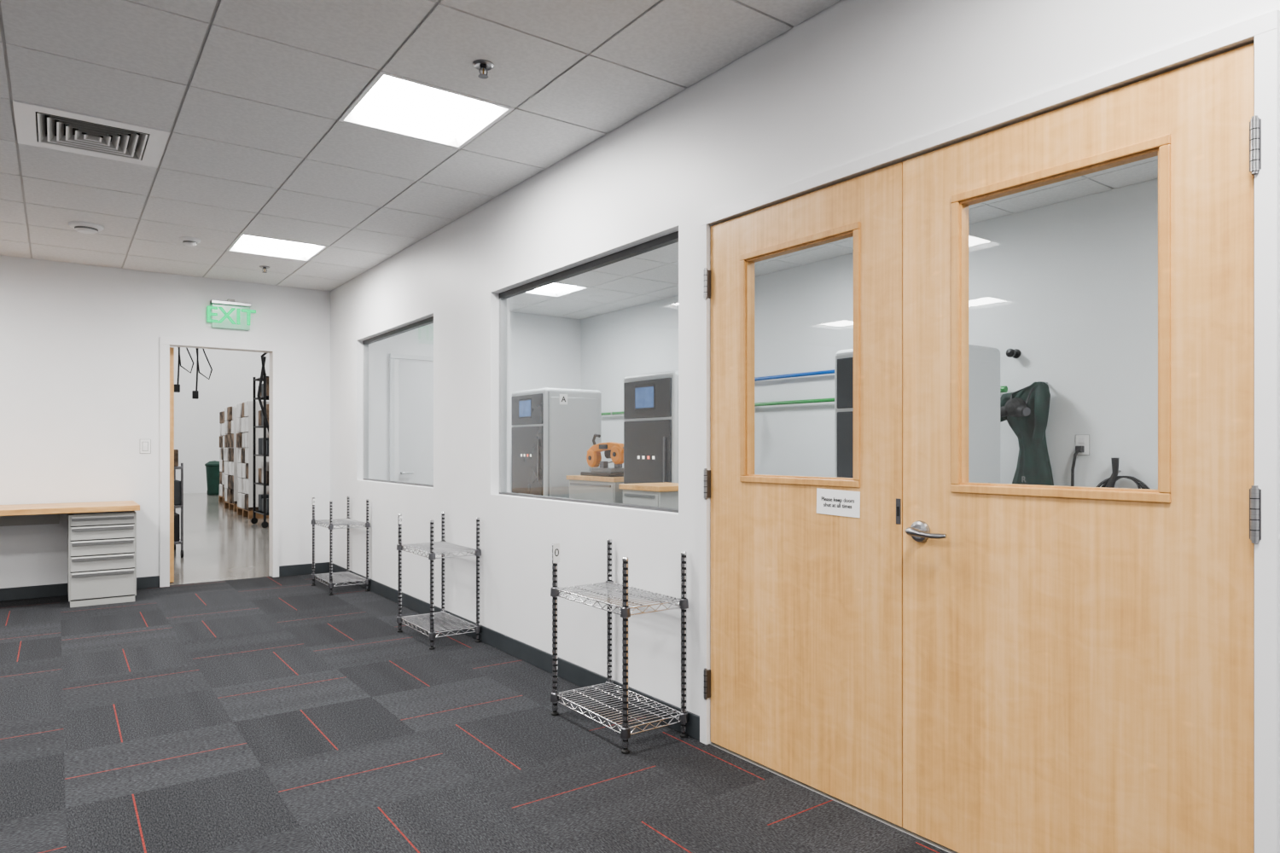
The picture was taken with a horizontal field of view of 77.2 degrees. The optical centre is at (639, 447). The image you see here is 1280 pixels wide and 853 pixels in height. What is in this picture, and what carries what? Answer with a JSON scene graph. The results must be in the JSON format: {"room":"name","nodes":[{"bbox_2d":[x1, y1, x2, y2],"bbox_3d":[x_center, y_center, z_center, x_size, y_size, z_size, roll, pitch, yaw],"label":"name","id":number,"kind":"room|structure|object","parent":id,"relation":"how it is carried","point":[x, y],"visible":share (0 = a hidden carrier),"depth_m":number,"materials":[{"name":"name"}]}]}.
{"room":"office workroom","nodes":[
{"label":"office workroom","id":0,"kind":"room"},
{"bbox_2d":[169,346,269,493],"bbox_3d":[-12.828,-2.282,21.028,12.000,7.000,0.100,0,0,-36],"label":"wall","id":1,"kind":"structure","parent":0,"point":[196,421],"depth_m":21.72,"materials":[{"name":"white paint"}]},
{"bbox_2d":[169,493,271,585],"bbox_3d":[-8.150,1.218,14.599,12.000,0.001,16.800,0,0,-36],"label":"floor","id":2,"kind":"structure","parent":0,"point":[220,544],"depth_m":10.08,"materials":[{"name":"concrete"}]},
{"bbox_2d":[174,449,183,557],"bbox_3d":[-5.350,0.617,9.154,0.164,1.199,0.777,0,0,-36],"label":"utility cart","id":3,"kind":"object","parent":2,"relation":"on","point":[178,485],"visible":0.51,"depth_m":8.91,"materials":[{"name":"metal"}]},
{"bbox_2d":[204,460,219,495],"bbox_3d":[-10.994,0.773,20.717,0.440,0.890,0.480,0,0,-36],"label":"trash bin","id":4,"kind":"object","parent":2,"relation":"on","point":[212,467],"visible":0.81,"depth_m":20.55,"materials":[{"name":"green plastic"}]},
{"bbox_2d":[218,411,226,503],"bbox_3d":[-8.714,0.206,17.890,1.074,2.024,1.185,0,0,-36],"label":"pallet stack","id":5,"kind":"object","parent":2,"relation":"on","point":[221,497],"visible":0.06,"depth_m":17.76,"materials":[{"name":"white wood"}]},
{"bbox_2d":[223,406,240,511],"bbox_3d":[-7.648,0.206,16.068,1.074,2.024,1.186,0,0,-36],"label":"pallet stack","id":6,"kind":"object","parent":2,"relation":"on","point":[230,477],"visible":0.19,"depth_m":15.64,"materials":[{"name":"white cardboard"}]},
{"bbox_2d":[236,401,269,518],"bbox_3d":[-6.595,0.206,14.485,1.074,2.024,1.186,0,0,-36],"label":"pallet stack","id":7,"kind":"object","parent":2,"relation":"on","point":[244,410],"visible":0.35,"depth_m":13.88,"materials":[{"name":"white cardboard"}]},
{"bbox_2d":[250,352,269,528],"bbox_3d":[-5.729,-0.167,12.589,0.670,2.768,0.939,0,0,-36],"label":"wire rack","id":8,"kind":"object","parent":2,"relation":"on","point":[264,389],"visible":0.42,"depth_m":12.50,"materials":[{"name":"metal"}]},
{"bbox_2d":[0,255,581,588],"bbox_3d":[-5.159,-0.257,6.393,11.180,2.950,0.130,0,0,-36],"label":"wall","id":9,"kind":"structure","parent":0,"point":[79,344],"depth_m":6.90,"materials":[{"name":"paint"}]},
{"bbox_2d":[139,439,151,453],"bbox_3d":[-4.282,-0.012,6.942,0.081,0.126,0.014,0,0,-36],"label":"light switch","id":10,"kind":"object","parent":9,"relation":"attached to","point":[145,445],"visible":1,"depth_m":6.94,"materials":[{"name":"plastic"}]},
{"bbox_2d":[0,562,329,601],"bbox_3d":[-6.339,1.168,5.447,8.158,0.100,0.012,0,0,-36],"label":"baseboard","id":11,"kind":"structure","parent":9,"relation":"attached to","point":[60,590],"depth_m":6.60,"materials":[{"name":"rubber"}]},
{"bbox_2d":[169,347,174,582],"bbox_3d":[-4.443,0.152,7.557,0.102,2.108,0.890,0,0,-35],"label":"door","id":12,"kind":"structure","parent":9,"relation":"in","point":[171,349],"depth_m":7.20,"materials":[{"name":"brown wood"}]},
{"bbox_2d":[159,337,279,587],"bbox_3d":[-3.843,0.124,7.347,0.970,2.187,0.160,0,0,-36],"label":"door frame","id":13,"kind":"structure","parent":9,"relation":"attached to","point":[165,342],"depth_m":7.14,"materials":[{"name":"white metal"}]},
{"bbox_2d":[207,298,255,330],"bbox_3d":[-3.724,-1.220,7.316,0.401,0.265,0.064,0,0,-36],"label":"exit sign","id":14,"kind":"object","parent":9,"relation":"attached to","point":[229,314],"visible":1,"depth_m":7.30,"materials":[{"name":"plastic"}]},
{"bbox_2d":[389,353,433,484],"bbox_3d":[-2.131,0.128,8.469,1.020,2.180,0.077,0,0,-36],"label":"door","id":15,"kind":"structure","parent":9,"relation":"in","point":[411,380],"depth_m":8.31,"materials":[{"name":"white wood"}]},
{"bbox_2d":[0,0,840,291],"bbox_3d":[-2.766,-1.630,0.547,8.170,0.205,12.140,0,0,-36],"label":"ceiling","id":16,"kind":"structure","parent":0,"point":[251,96],"depth_m":3.55,"materials":[{"name":"tile"}]},
{"bbox_2d":[68,221,104,233],"bbox_3d":[-3.796,-1.501,5.499,0.200,0.052,0.200,0,0,-36],"label":"smoke detector","id":17,"kind":"object","parent":16,"relation":"attached to","point":[80,226],"visible":1,"depth_m":5.45,"materials":[{"name":"white plastic"}]},
{"bbox_2d":[12,99,169,168],"bbox_3d":[-2.689,-1.562,3.942,0.600,0.083,0.600,0,0,-36],"label":"ceiling vent","id":18,"kind":"object","parent":16,"relation":"in","point":[37,125],"visible":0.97,"depth_m":3.93,"materials":[{"name":"white metal"}]},
{"bbox_2d":[179,236,200,246],"bbox_3d":[-3.286,-1.501,5.858,0.136,0.052,0.136,0,0,-36],"label":"smoke detector","id":19,"kind":"object","parent":16,"relation":"attached to","point":[187,241],"visible":1,"depth_m":5.82,"materials":[{"name":"white plastic"}]},
{"bbox_2d":[259,265,270,273],"bbox_3d":[-3.165,-1.503,6.762,0.084,0.048,0.084,0,0,-36],"label":"sprinkler","id":20,"kind":"object","parent":16,"relation":"attached to","point":[263,267],"visible":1,"depth_m":6.75,"materials":[{"name":"metal"}]},
{"bbox_2d":[226,232,328,261],"bbox_3d":[-2.780,-1.555,6.140,0.602,0.060,0.602,0,0,-36],"label":"ceiling light panel","id":21,"kind":"object","parent":16,"relation":"in","point":[244,243],"depth_m":6.23,"materials":[{"name":"white plastic"}]},
{"bbox_2d":[338,69,514,149],"bbox_3d":[-0.985,-1.555,3.674,0.602,0.060,0.602,0,0,-36],"label":"ceiling light panel","id":22,"kind":"object","parent":16,"relation":"in","point":[391,102],"depth_m":3.71,"materials":[{"name":"white plastic"}]},
{"bbox_2d":[472,59,494,78],"bbox_3d":[-0.624,-1.503,3.194,0.084,0.048,0.084,0,0,-36],"label":"sprinkler","id":23,"kind":"object","parent":16,"relation":"attached to","point":[483,63],"visible":1,"depth_m":3.19,"materials":[{"name":"metal"}]},
{"bbox_2d":[0,572,948,852],"bbox_3d":[-2.784,1.218,0.571,8.170,0.001,12.200,0,0,-36],"label":"floor","id":24,"kind":"structure","parent":0,"point":[285,714],"depth_m":3.23,"materials":[{"name":"carpet"}]},
{"bbox_2d":[0,500,139,526],"bbox_3d":[-5.049,0.835,5.948,2.235,0.765,0.680,0,0,-36],"label":"desk","id":25,"kind":"object","parent":24,"relation":"on","point":[41,514],"visible":1,"depth_m":6.30,"materials":[{"name":"beige wood"}]},
{"bbox_2d":[67,511,136,607],"bbox_3d":[-4.330,0.857,6.451,0.440,0.722,0.592,0,0,-36],"label":"drawer pedestal","id":26,"kind":"object","parent":24,"relation":"on","point":[101,546],"visible":0.98,"depth_m":6.23,"materials":[{"name":"metal"}]},
{"bbox_2d":[310,495,370,595],"bbox_3d":[-2.599,0.827,6.951,0.343,0.781,0.602,0,0,-36],"label":"wire shelf rack","id":27,"kind":"object","parent":24,"relation":"on","point":[346,577],"visible":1,"depth_m":6.83,"materials":[{"name":"silver metal"}]},
{"bbox_2d":[396,512,481,650],"bbox_3d":[-1.302,0.827,5.168,0.343,0.781,0.602,0,0,-36],"label":"wire shelf rack","id":28,"kind":"object","parent":24,"relation":"on","point":[442,548],"visible":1,"depth_m":5.11,"materials":[{"name":"silver metal"}]},
{"bbox_2d":[550,539,688,754],"bbox_3d":[-0.102,0.825,3.519,0.343,0.785,0.602,0,0,-36],"label":"wire shelf rack","id":29,"kind":"object","parent":24,"relation":"on","point":[625,613],"visible":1,"depth_m":3.43,"materials":[{"name":"silver metal"}]},
{"bbox_2d":[330,0,1279,715],"bbox_3d":[0.589,-0.257,2.989,0.130,2.950,12.140,0,0,-36],"label":"wall","id":30,"kind":"structure","parent":0,"point":[854,80],"depth_m":3.66,"materials":[{"name":"paint"}]},
{"bbox_2d":[362,316,433,487],"bbox_3d":[-1.939,-0.336,6.480,0.040,1.248,1.800,0,0,-36],"label":"window","id":31,"kind":"structure","parent":30,"relation":"in","point":[428,321],"depth_m":7.18,"materials":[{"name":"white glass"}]},
{"bbox_2d":[332,563,699,740],"bbox_3d":[0.532,1.168,2.947,0.012,0.100,12.140,0,0,-36],"label":"baseboard","id":32,"kind":"structure","parent":30,"relation":"attached to","point":[581,677],"depth_m":4.45,"materials":[{"name":"rubber"}]},
{"bbox_2d":[499,231,678,512],"bbox_3d":[-0.318,-0.336,4.252,0.040,1.248,1.850,0,0,-36],"label":"window","id":33,"kind":"structure","parent":30,"relation":"in","point":[672,238],"depth_m":4.70,"materials":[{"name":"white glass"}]},
{"bbox_2d":[703,162,902,827],"bbox_3d":[0.565,0.148,2.935,0.081,2.115,0.940,0,0,-36],"label":"door","id":34,"kind":"structure","parent":30,"relation":"in","point":[804,681],"depth_m":2.83,"materials":[{"name":"brown wood"}]},
{"bbox_2d":[816,488,860,517],"bbox_3d":[0.679,0.189,2.755,0.003,0.092,0.189,0,0,-36],"label":"paper sign","id":35,"kind":"object","parent":34,"relation":"attached to","point":[846,503],"visible":1,"depth_m":2.75,"materials":[{"name":"white paper"}]},
{"bbox_2d":[699,9,1279,852],"bbox_3d":[0.882,0.130,2.582,0.156,2.176,1.943,0,0,-36],"label":"door frame","id":36,"kind":"structure","parent":30,"relation":"attached to","point":[1263,30],"depth_m":1.78,"materials":[{"name":"white metal"}]},
{"bbox_2d":[902,42,1261,852],"bbox_3d":[1.106,0.148,2.161,0.116,2.115,0.941,0,0,-36],"label":"door","id":37,"kind":"structure","parent":30,"relation":"in","point":[1079,661],"depth_m":2.07,"materials":[{"name":"brown wood"}]},
{"bbox_2d":[509,156,1157,319],"bbox_3d":[1.018,-1.630,4.847,2.750,0.205,9.640,0,0,-36],"label":"ceiling","id":38,"kind":"structure","parent":0,"point":[652,276],"depth_m":6.66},
{"bbox_2d":[524,282,588,296],"bbox_3d":[-0.898,-1.555,7.701,0.602,0.060,0.602,0,0,-36],"label":"ceiling light panel","id":39,"kind":"object","parent":38,"relation":"in","point":[555,289],"depth_m":7.89,"materials":[{"name":"white plastic"}]},
{"bbox_2d":[709,743,958,852],"bbox_3d":[0.966,1.218,4.809,2.880,0.001,9.640,0,0,-36],"label":"floor","id":40,"kind":"structure","parent":0,"point":[919,837],"depth_m":2.75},
{"bbox_2d":[511,387,601,498],"bbox_3d":[-0.868,0.312,8.187,0.690,1.812,0.738,0,0,-36],"label":"printer","id":41,"kind":"object","parent":40,"relation":"on","point":[553,430],"visible":0.48,"depth_m":7.89,"materials":[{"name":"grey metal"}]},
{"bbox_2d":[566,475,623,503],"bbox_3d":[-0.176,0.733,7.082,0.650,0.970,0.760,0,0,-36],"label":"base cabinet","id":42,"kind":"object","parent":40,"relation":"on","point":[591,488],"visible":0.17,"depth_m":6.81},
{"bbox_2d":[580,434,623,477],"bbox_3d":[-0.243,0.060,7.048,0.340,0.372,0.627,0,0,-36],"label":"saw","id":43,"kind":"object","parent":42,"relation":"on","point":[613,450],"visible":0.95,"depth_m":6.97,"materials":[{"name":"orange plastic"}]},
{"bbox_2d":[619,482,678,509],"bbox_3d":[0.158,0.735,5.544,0.420,0.965,0.460,0,0,-36],"label":"base cabinet","id":44,"kind":"object","parent":40,"relation":"on","point":[660,495],"visible":0.15,"depth_m":5.34,"materials":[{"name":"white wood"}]},
{"bbox_2d":[623,370,678,483],"bbox_3d":[0.331,0.312,6.438,0.730,1.812,0.698,0,0,-36],"label":"printer","id":45,"kind":"object","parent":40,"relation":"on","point":[650,400],"visible":0.34,"depth_m":6.18,"materials":[{"name":"grey metal"}]},
{"bbox_2d":[834,344,1000,483],"bbox_3d":[1.620,0.312,4.717,0.730,1.812,0.678,0,0,-36],"label":"printer","id":46,"kind":"object","parent":40,"relation":"on","point":[984,363],"visible":0.06,"depth_m":4.60,"materials":[{"name":"grey metal"}]},
{"bbox_2d":[581,178,1157,489],"bbox_3d":[2.183,-0.257,5.694,0.130,2.950,9.640,0,0,-36],"label":"wall","id":47,"kind":"structure","parent":0,"point":[1071,286],"depth_m":5.17,"materials":[{"name":"paint"}]},
{"bbox_2d":[754,369,834,381],"bbox_3d":[0.965,-0.607,7.195,0.070,0.042,2.740,0,0,-36],"label":"pipe","id":48,"kind":"object","parent":47,"relation":"attached to","point":[832,371],"visible":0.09,"depth_m":6.70,"materials":[{"name":"metal"}]},
{"bbox_2d":[601,385,1007,415],"bbox_3d":[0.842,-0.382,7.365,0.070,0.042,5.280,0,0,-36],"label":"pipe","id":49,"kind":"object","parent":47,"relation":"attached to","point":[1003,389],"visible":0.27,"depth_m":6.71,"materials":[{"name":"metal"}]},
{"bbox_2d":[1006,349,1020,358],"bbox_3d":[2.413,-0.612,5.192,0.088,0.059,0.060,0,0,-36],"label":"camera","id":50,"kind":"object","parent":47,"relation":"attached to","point":[1015,353],"visible":1,"depth_m":5.18,"materials":[{"name":"black plastic"}]},
{"bbox_2d":[1000,381,1053,485],"bbox_3d":[2.412,0.016,5.034,0.274,0.863,0.376,0,0,-36],"label":"coat","id":51,"kind":"object","parent":47,"relation":"hanging from","point":[1026,410],"visible":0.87,"depth_m":4.98,"materials":[{"name":"green fabric"}]},
{"bbox_2d":[1070,435,1089,486],"bbox_3d":[2.666,0.252,4.869,0.059,0.663,0.096,0,0,-36],"label":"wall outlet","id":52,"kind":"object","parent":47,"relation":"attached to","point":[1082,442],"visible":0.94,"depth_m":4.87,"materials":[{"name":"plastic"}]},
{"bbox_2d":[1096,458,1150,489],"bbox_3d":[2.808,0.266,4.651,0.082,0.416,0.346,0,0,-36],"label":"coiled cable","id":53,"kind":"object","parent":47,"relation":"attached to","point":[1110,482],"visible":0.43,"depth_m":4.67,"materials":[{"name":"rubber"}]},
{"bbox_3d":[-8.053,-5.832,14.466,12.200,0.100,16.330,0,0,-36],"label":"ceiling","id":54,"kind":"structure","parent":0,"visible":0},
{"bbox_2d":[174,347,194,392],"bbox_3d":[-6.863,-3.283,12.073,0.272,4.901,0.060,0,0,-36],"label":"power cord","id":55,"kind":"object","parent":54,"relation":"hanging from","point":[177,386],"visible":0.35,"depth_m":12.02,"materials":[{"name":"black plastic"}]},
{"bbox_2d":[192,348,212,399],"bbox_3d":[-6.567,-3.233,12.041,0.272,5.001,0.060,0,0,-36],"label":"power cord","id":56,"kind":"object","parent":54,"relation":"hanging from","point":[194,393],"visible":0.26,"depth_m":11.99,"materials":[{"name":"black plastic"}]}
]}

